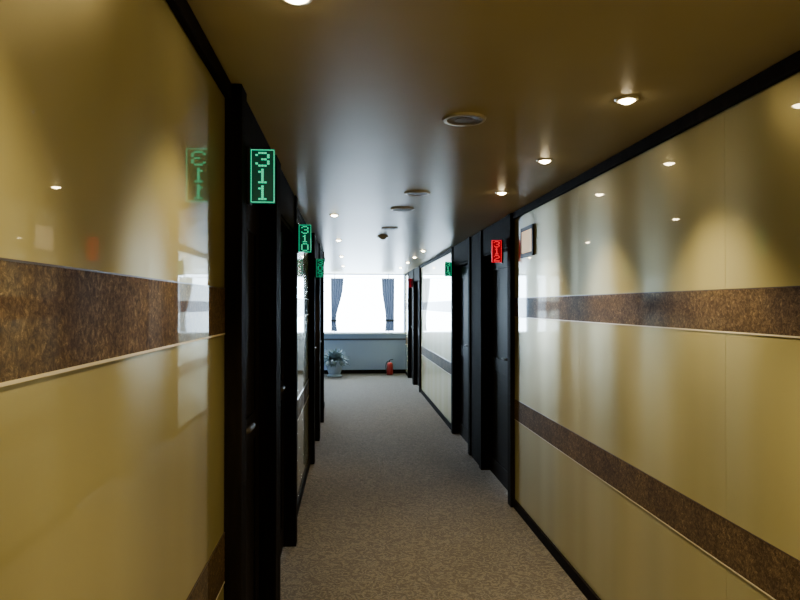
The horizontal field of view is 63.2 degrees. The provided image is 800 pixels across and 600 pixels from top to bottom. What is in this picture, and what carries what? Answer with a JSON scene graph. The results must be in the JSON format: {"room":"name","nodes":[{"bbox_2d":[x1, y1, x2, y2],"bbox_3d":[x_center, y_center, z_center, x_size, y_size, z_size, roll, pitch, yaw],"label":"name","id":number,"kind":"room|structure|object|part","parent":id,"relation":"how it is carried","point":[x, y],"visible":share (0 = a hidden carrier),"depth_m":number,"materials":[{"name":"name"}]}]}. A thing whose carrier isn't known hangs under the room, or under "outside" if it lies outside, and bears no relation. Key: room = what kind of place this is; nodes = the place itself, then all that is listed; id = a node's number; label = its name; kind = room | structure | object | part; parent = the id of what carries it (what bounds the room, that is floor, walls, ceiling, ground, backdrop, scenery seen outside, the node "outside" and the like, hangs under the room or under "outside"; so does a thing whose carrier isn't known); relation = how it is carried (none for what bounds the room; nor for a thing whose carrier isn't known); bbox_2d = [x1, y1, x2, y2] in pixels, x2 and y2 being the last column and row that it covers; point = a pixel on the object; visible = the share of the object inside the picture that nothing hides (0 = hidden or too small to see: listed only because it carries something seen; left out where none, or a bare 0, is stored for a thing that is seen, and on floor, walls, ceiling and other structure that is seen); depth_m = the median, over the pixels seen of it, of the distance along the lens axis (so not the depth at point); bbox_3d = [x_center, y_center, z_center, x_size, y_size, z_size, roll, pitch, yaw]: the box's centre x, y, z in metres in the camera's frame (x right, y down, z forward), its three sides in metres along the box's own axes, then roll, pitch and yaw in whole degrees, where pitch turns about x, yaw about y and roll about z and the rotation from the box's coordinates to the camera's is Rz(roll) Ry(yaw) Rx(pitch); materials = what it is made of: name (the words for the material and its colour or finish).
{"room":"hotel corridor","nodes":[
{"label":"hotel corridor","id":0,"kind":"room"},
{"bbox_2d":[0,0,308,599],"bbox_3d":[-0.755,0.457,3.549,0.150,2.300,13.200,0,0,-4],"label":"wall","id":1,"kind":"structure","parent":0,"point":[112,121],"depth_m":1.12,"materials":[{"name":"paint"}]},
{"bbox_2d":[0,260,224,382],"bbox_3d":[-0.370,0.015,-0.460,0.002,0.142,5.140,0,0,-4],"label":"trim","id":2,"kind":"structure","parent":1,"relation":"attached to","point":[52,318],"depth_m":1.00,"materials":[{"name":"stone"}]},
{"bbox_2d":[0,333,224,386],"bbox_3d":[-0.370,0.089,-0.460,0.002,0.005,5.140,0,0,-4],"label":"trim","id":3,"kind":"structure","parent":1,"relation":"attached to","point":[24,379],"depth_m":1.00,"materials":[{"name":"beige"}]},
{"bbox_2d":[0,257,224,288],"bbox_3d":[-0.370,-0.057,-0.459,0.002,0.003,5.140,0,0,-4],"label":"trim","id":4,"kind":"structure","parent":1,"relation":"attached to","point":[4,259],"depth_m":1.00,"materials":[{"name":"brown"}]},
{"bbox_2d":[166,0,231,98],"bbox_3d":[-0.360,-0.698,-0.454,0.022,0.052,5.140,0,0,-4],"label":"trim","id":5,"kind":"structure","parent":1,"relation":"attached to","point":[181,9],"depth_m":1.69,"materials":[{"name":"brown wood"}]},
{"bbox_2d":[186,532,224,599],"bbox_3d":[-0.370,0.730,-0.465,0.002,0.003,5.140,0,0,-4],"label":"trim","id":6,"kind":"structure","parent":1,"relation":"attached to","point":[224,532],"depth_m":1.81,"materials":[{"name":"brown"}]},
{"bbox_2d":[188,533,224,599],"bbox_3d":[-0.370,0.809,-0.466,0.002,0.155,5.140,0,0,-4],"label":"trim","id":7,"kind":"structure","parent":1,"relation":"attached to","point":[209,585],"depth_m":1.93,"materials":[{"name":"stone"}]},
{"bbox_2d":[224,84,278,599],"bbox_3d":[-0.654,0.450,2.644,0.212,2.300,1.100,0,0,-4],"label":"door","id":8,"kind":"structure","parent":1,"relation":"in","point":[251,248],"depth_m":2.82,"materials":[{"name":"brown wood"}]},
{"bbox_3d":[-0.538,0.459,2.320,0.030,0.021,0.130,0,0,-4],"label":"handle lever","id":9,"kind":"part","parent":8,"relation":"part of","materials":[{"name":"silver metal"}]},
{"bbox_2d":[246,146,274,205],"bbox_3d":[-0.476,-0.423,2.223,0.092,0.196,0.044,0,0,-4],"label":"number sign","id":10,"kind":"object","parent":8,"relation":"attached to","point":[260,164],"visible":1,"depth_m":2.22,"materials":[{"name":"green plastic"}]},
{"bbox_2d":[278,161,297,599],"bbox_3d":[-0.741,0.459,3.771,0.212,2.300,1.160,0,0,-4],"label":"door","id":11,"kind":"structure","parent":1,"relation":"in","point":[288,202],"depth_m":4.25,"materials":[{"name":"brown wood"}]},
{"bbox_2d":[297,223,310,253],"bbox_3d":[-0.636,-0.407,4.307,0.092,0.196,0.044,0,0,-4],"label":"number sign","id":12,"kind":"object","parent":11,"relation":"attached to","point":[303,231],"visible":1,"depth_m":4.30,"materials":[{"name":"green plastic"}]},
{"bbox_2d":[298,209,306,224],"bbox_3d":[-0.811,-0.652,5.409,0.022,0.052,2.100,0,0,-4],"label":"trim","id":13,"kind":"structure","parent":1,"relation":"attached to","point":[300,217],"depth_m":5.14,"materials":[{"name":"brown wood"}]},
{"bbox_2d":[297,380,308,419],"bbox_3d":[-0.821,0.854,5.396,0.002,0.155,2.100,0,0,-4],"label":"trim","id":14,"kind":"structure","parent":1,"relation":"attached to","point":[304,395],"depth_m":5.54,"materials":[{"name":"stone"}]},
{"bbox_2d":[298,298,308,315],"bbox_3d":[-0.821,0.061,5.403,0.002,0.142,2.100,0,0,-4],"label":"trim","id":15,"kind":"structure","parent":1,"relation":"attached to","point":[303,304],"depth_m":5.65,"materials":[{"name":"stone"}]},
{"bbox_2d":[297,402,324,515],"bbox_3d":[-0.673,1.572,3.547,0.014,0.070,13.200,0,0,-4],"label":"baseboard","id":16,"kind":"structure","parent":1,"relation":"attached to","point":[308,463],"depth_m":5.50,"materials":[{"name":"brown wood"}]},
{"bbox_2d":[309,233,319,463],"bbox_3d":[-0.992,0.484,7.041,0.212,2.300,1.200,0,0,-4],"label":"door","id":17,"kind":"structure","parent":1,"relation":"in","point":[314,283],"depth_m":6.45,"materials":[{"name":"brown wood"}]},
{"bbox_2d":[315,258,323,277],"bbox_3d":[-0.806,-0.320,6.520,0.092,0.196,0.044,0,0,-4],"label":"number sign","id":18,"kind":"object","parent":17,"relation":"attached to","point":[319,263],"visible":1,"depth_m":6.51,"materials":[{"name":"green plastic"}]},
{"bbox_2d":[320,245,323,422],"bbox_3d":[-1.084,0.493,8.238,0.212,2.300,1.200,0,0,-4],"label":"door","id":19,"kind":"structure","parent":1,"relation":"in","point":[321,251],"depth_m":8.74,"materials":[{"name":"brown wood"}]},
{"bbox_2d":[324,274,405,369],"bbox_3d":[-1.837,0.545,14.975,4.235,2.300,0.150,0,0,-4],"label":"wall","id":20,"kind":"structure","parent":0,"point":[362,354],"depth_m":14.98,"materials":[{"name":"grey paint"}]},
{"bbox_2d":[324,274,404,333],"bbox_3d":[-1.321,0.098,14.957,2.860,1.375,0.170,0,0,-4],"label":"window","id":21,"kind":"structure","parent":20,"relation":"in","point":[334,332],"depth_m":14.99,"materials":[{"name":"white paint"}]},
{"bbox_3d":[-1.319,0.767,14.922,2.860,0.035,0.110,0,0,-4],"label":"sill","id":22,"kind":"part","parent":21,"relation":"part of","materials":[{"name":"white paint"}]},
{"bbox_2d":[324,369,405,373],"bbox_3d":[-1.806,1.650,14.887,3.885,0.090,0.012,0,0,-4],"label":"trim","id":23,"kind":"structure","parent":20,"relation":"attached to","point":[394,370],"depth_m":14.96,"materials":[{"name":"brown wood"}]},
{"bbox_2d":[324,338,405,339],"bbox_3d":[-1.805,0.905,14.889,3.885,0.040,0.020,0,0,-4],"label":"trim","id":24,"kind":"structure","parent":20,"relation":"attached to","point":[348,338],"depth_m":14.97,"materials":[{"name":"grey paint"}]},
{"bbox_2d":[280,373,586,599],"bbox_3d":[-1.141,1.676,5.917,4.235,0.100,18.300,0,0,-4],"label":"floor","id":25,"kind":"structure","parent":0,"point":[395,504],"depth_m":4.83,"materials":[{"name":"carpet"}]},
{"bbox_2d":[324,348,349,376],"bbox_3d":[-1.463,1.372,14.379,0.665,0.638,0.666,0,-1,-30],"label":"potted plant","id":26,"kind":"object","parent":25,"relation":"on","point":[334,363],"visible":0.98,"depth_m":14.23,"materials":[{"name":"grey plant"}]},
{"bbox_3d":[-1.447,1.511,14.370,0.470,0.360,0.470,0,0,-4],"label":"pot","id":27,"kind":"part","parent":26,"relation":"part of","materials":[{"name":"white ceramic"}]},
{"bbox_2d":[385,359,392,374],"bbox_3d":[-0.235,1.517,14.728,0.145,0.353,0.158,0,0,24],"label":"fire extinguisher","id":28,"kind":"object","parent":25,"relation":"on","point":[389,371],"visible":1,"depth_m":14.68,"materials":[{"name":"red metal"}]},
{"bbox_2d":[187,0,799,273],"bbox_3d":[-1.141,-0.724,5.936,4.235,0.100,18.300,0,0,-4],"label":"ceiling","id":29,"kind":"structure","parent":0,"point":[351,98],"depth_m":2.12,"materials":[{"name":"paint"},{"name":"plaster"}]},
{"bbox_2d":[282,0,311,4],"bbox_3d":[-0.241,-0.700,1.511,0.084,0.017,0.084,0,0,-4],"label":"recessed light","id":30,"kind":"object","parent":29,"relation":"in","point":[292,2],"visible":1,"depth_m":1.52,"materials":[{"name":"silver metal"}]},
{"bbox_2d":[377,235,387,239],"bbox_3d":[-0.179,-0.648,6.761,0.112,0.040,0.112,0,0,-4],"label":"smoke detector","id":31,"kind":"object","parent":29,"relation":"attached to","point":[382,237],"visible":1,"depth_m":6.73,"materials":[{"name":"beige plastic"}]},
{"bbox_2d":[382,227,397,229],"bbox_3d":[-0.095,-0.669,6.066,0.160,0.009,0.160,0,0,-4],"label":"ceiling speaker","id":32,"kind":"object","parent":29,"relation":"attached to","point":[386,228],"visible":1,"depth_m":6.06,"materials":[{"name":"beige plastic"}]},
{"bbox_2d":[391,207,413,211],"bbox_3d":[0.017,-0.678,4.871,0.180,0.009,0.180,0,0,-4],"label":"ceiling speaker","id":33,"kind":"object","parent":29,"relation":"attached to","point":[399,209],"visible":1,"depth_m":4.85,"materials":[{"name":"beige"}]},
{"bbox_2d":[393,209,410,210],"bbox_3d":[0.017,-0.676,4.871,0.142,0.002,0.142,0,0,-4],"label":"grille","id":34,"kind":"object","parent":33,"relation":"attached to","point":[393,209],"depth_m":4.88,"materials":[{"name":"grey metal"}]},
{"bbox_2d":[404,191,429,195],"bbox_3d":[0.110,-0.683,4.176,0.170,0.009,0.170,0,0,-4],"label":"ceiling speaker","id":35,"kind":"object","parent":29,"relation":"attached to","point":[408,193],"visible":1,"depth_m":4.16,"materials":[{"name":"beige"}]},
{"bbox_2d":[408,192,426,194],"bbox_3d":[0.110,-0.682,4.176,0.134,0.002,0.134,0,0,-4],"label":"grille","id":36,"kind":"object","parent":35,"relation":"attached to","point":[409,193],"depth_m":4.16,"materials":[{"name":"grey metal"}]},
{"bbox_2d":[442,112,485,125],"bbox_3d":[0.248,-0.696,2.512,0.170,0.009,0.170,0,0,-4],"label":"ceiling speaker","id":37,"kind":"object","parent":29,"relation":"attached to","point":[461,118],"visible":1,"depth_m":2.50,"materials":[{"name":"beige"}]},
{"bbox_2d":[447,116,481,124],"bbox_3d":[0.248,-0.695,2.512,0.134,0.002,0.134,0,0,-4],"label":"grille","id":38,"kind":"object","parent":37,"relation":"attached to","point":[451,120],"depth_m":2.51,"materials":[{"name":"grey metal"}]},
{"bbox_2d":[495,191,507,194],"bbox_3d":[0.649,-0.680,4.147,0.084,0.017,0.084,0,0,-4],"label":"recessed light","id":39,"kind":"object","parent":29,"relation":"in","point":[497,192],"visible":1,"depth_m":4.12,"materials":[{"name":"white glass"}]},
{"bbox_2d":[536,158,552,163],"bbox_3d":[0.720,-0.687,3.230,0.084,0.017,0.084,0,0,-4],"label":"recessed light","id":40,"kind":"object","parent":29,"relation":"in","point":[543,160],"visible":1,"depth_m":3.21,"materials":[{"name":"white glass"}]},
{"bbox_2d":[614,95,639,104],"bbox_3d":[0.793,-0.694,2.273,0.084,0.017,0.084,0,0,-4],"label":"recessed light","id":41,"kind":"object","parent":29,"relation":"in","point":[628,99],"visible":1,"depth_m":2.26,"materials":[{"name":"silver metal"}]},
{"bbox_2d":[406,71,799,599],"bbox_3d":[0.896,0.477,6.083,0.150,2.300,18.000,0,0,-4],"label":"wall","id":42,"kind":"structure","parent":0,"point":[713,417],"depth_m":2.66,"materials":[{"name":"paint"}]},
{"bbox_2d":[408,269,412,383],"bbox_3d":[0.300,0.534,13.559,0.192,2.300,1.200,0,0,-4],"label":"door","id":43,"kind":"structure","parent":42,"relation":"in","point":[410,273],"depth_m":14.05,"materials":[{"name":"brown wood"}]},
{"bbox_2d":[408,278,412,287],"bbox_3d":[0.206,-0.340,13.017,0.092,0.196,0.044,0,0,-4],"label":"number sign","id":44,"kind":"object","parent":43,"relation":"attached to","point":[410,281],"visible":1,"depth_m":13.01,"materials":[{"name":"red plastic"}]},
{"bbox_2d":[413,265,420,391],"bbox_3d":[0.392,0.525,12.363,0.192,2.300,1.200,0,0,-4],"label":"door","id":45,"kind":"structure","parent":42,"relation":"in","point":[416,271],"depth_m":12.84,"materials":[{"name":"black wood"}]},
{"bbox_2d":[420,248,450,267],"bbox_3d":[0.515,-0.618,9.924,0.022,0.052,3.700,0,0,-4],"label":"trim","id":46,"kind":"structure","parent":42,"relation":"attached to","point":[448,251],"depth_m":9.52,"materials":[{"name":"brown wood"}]},
{"bbox_2d":[421,346,450,374],"bbox_3d":[0.525,0.889,9.913,0.002,0.155,3.700,0,0,-4],"label":"trim","id":47,"kind":"structure","parent":42,"relation":"attached to","point":[439,361],"depth_m":9.55,"materials":[{"name":"stone"}]},
{"bbox_2d":[421,301,450,311],"bbox_3d":[0.525,0.095,9.919,0.002,0.142,3.700,0,0,-4],"label":"trim","id":48,"kind":"structure","parent":42,"relation":"attached to","point":[445,306],"depth_m":9.56,"materials":[{"name":"stone"}]},
{"bbox_2d":[451,237,470,455],"bbox_3d":[0.769,0.487,7.452,0.192,2.300,1.250,0,0,-4],"label":"door","id":49,"kind":"structure","parent":42,"relation":"in","point":[461,252],"depth_m":7.76,"materials":[{"name":"black wood"}]},
{"bbox_2d":[445,261,451,276],"bbox_3d":[0.595,-0.379,7.972,0.092,0.196,0.044,0,0,-4],"label":"number sign","id":50,"kind":"object","parent":49,"relation":"attached to","point":[448,265],"visible":1,"depth_m":7.97,"materials":[{"name":"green plastic"}]},
{"bbox_2d":[471,232,478,464],"bbox_3d":[0.848,0.481,6.581,0.170,2.300,0.500,0,0,-4],"label":"trim","id":51,"kind":"structure","parent":42,"relation":"attached to","point":[475,238],"depth_m":6.57,"materials":[{"name":"brown wood"}]},
{"bbox_2d":[479,213,514,506],"bbox_3d":[0.904,0.474,5.708,0.192,2.300,1.250,0,0,-4],"label":"door","id":52,"kind":"structure","parent":42,"relation":"in","point":[496,279],"depth_m":5.88,"materials":[{"name":"black wood"}]},
{"bbox_2d":[492,239,502,262],"bbox_3d":[0.798,-0.399,5.330,0.092,0.196,0.044,0,0,-4],"label":"number sign","id":53,"kind":"object","parent":52,"relation":"attached to","point":[497,245],"visible":1,"depth_m":5.32,"materials":[{"name":"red plastic"}]},
{"bbox_2d":[405,370,600,599],"bbox_3d":[0.814,1.592,6.068,0.014,0.070,18.000,0,0,-4],"label":"baseboard","id":54,"kind":"structure","parent":42,"relation":"attached to","point":[583,586],"depth_m":4.13,"materials":[{"name":"black wood"}]},
{"bbox_2d":[520,223,534,257],"bbox_3d":[0.920,-0.424,4.703,0.014,0.220,0.330,0,0,-4],"label":"wall plaque","id":55,"kind":"object","parent":42,"relation":"attached to","point":[526,233],"visible":1,"depth_m":4.67,"materials":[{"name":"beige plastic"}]},
{"bbox_2d":[516,420,775,599],"bbox_3d":[1.203,0.901,1.089,0.002,0.005,8.000,0,0,-4],"label":"trim","id":56,"kind":"structure","parent":42,"relation":"attached to","point":[516,420],"depth_m":2.59,"materials":[{"name":"beige"}]},
{"bbox_2d":[512,50,799,219],"bbox_3d":[1.194,-0.685,1.100,0.022,0.052,8.000,0,0,-4],"label":"trim","id":57,"kind":"structure","parent":42,"relation":"attached to","point":[789,66],"depth_m":2.43,"materials":[{"name":"brown wood"}]},
{"bbox_2d":[515,399,799,599],"bbox_3d":[1.204,0.821,1.089,0.002,0.155,8.000,0,0,-4],"label":"trim","id":58,"kind":"structure","parent":42,"relation":"attached to","point":[776,573],"depth_m":2.49,"materials":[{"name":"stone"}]},
{"bbox_2d":[515,287,799,335],"bbox_3d":[1.204,0.027,1.095,0.002,0.142,8.000,0,0,-4],"label":"trim","id":59,"kind":"structure","parent":42,"relation":"attached to","point":[774,311],"depth_m":2.46,"materials":[{"name":"stone"}]},
{"bbox_2d":[519,317,799,337],"bbox_3d":[1.203,0.101,1.095,0.002,0.005,8.000,0,0,-4],"label":"trim","id":60,"kind":"structure","parent":42,"relation":"attached to","point":[519,317],"depth_m":2.47,"materials":[{"name":"beige"}]},
{"bbox_2d":[526,286,799,297],"bbox_3d":[1.203,-0.045,1.096,0.002,0.003,8.000,0,0,-4],"label":"trim","id":61,"kind":"structure","parent":42,"relation":"attached to","point":[783,286],"depth_m":2.45,"materials":[{"name":"brown"}]},
{"bbox_3d":[-1.218,-0.506,14.865,2.550,0.013,0.014,0,0,-4],"label":"curtain rod","id":62,"kind":"object","parent":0,"visible":0},
{"bbox_2d":[331,278,343,330],"bbox_3d":[-1.435,0.109,14.843,0.295,1.210,0.070,0,0,-4],"label":"curtain","id":63,"kind":"object","parent":62,"relation":"hanging from","point":[336,283],"visible":1,"depth_m":14.85,"materials":[{"name":"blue fabric"}]},
{"bbox_2d":[382,278,394,330],"bbox_3d":[-0.273,0.110,14.933,0.300,1.210,0.070,0,0,-4],"label":"curtain","id":64,"kind":"object","parent":62,"relation":"hanging from","point":[387,283],"visible":1,"depth_m":14.94,"materials":[{"name":"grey fabric"}]}
]}

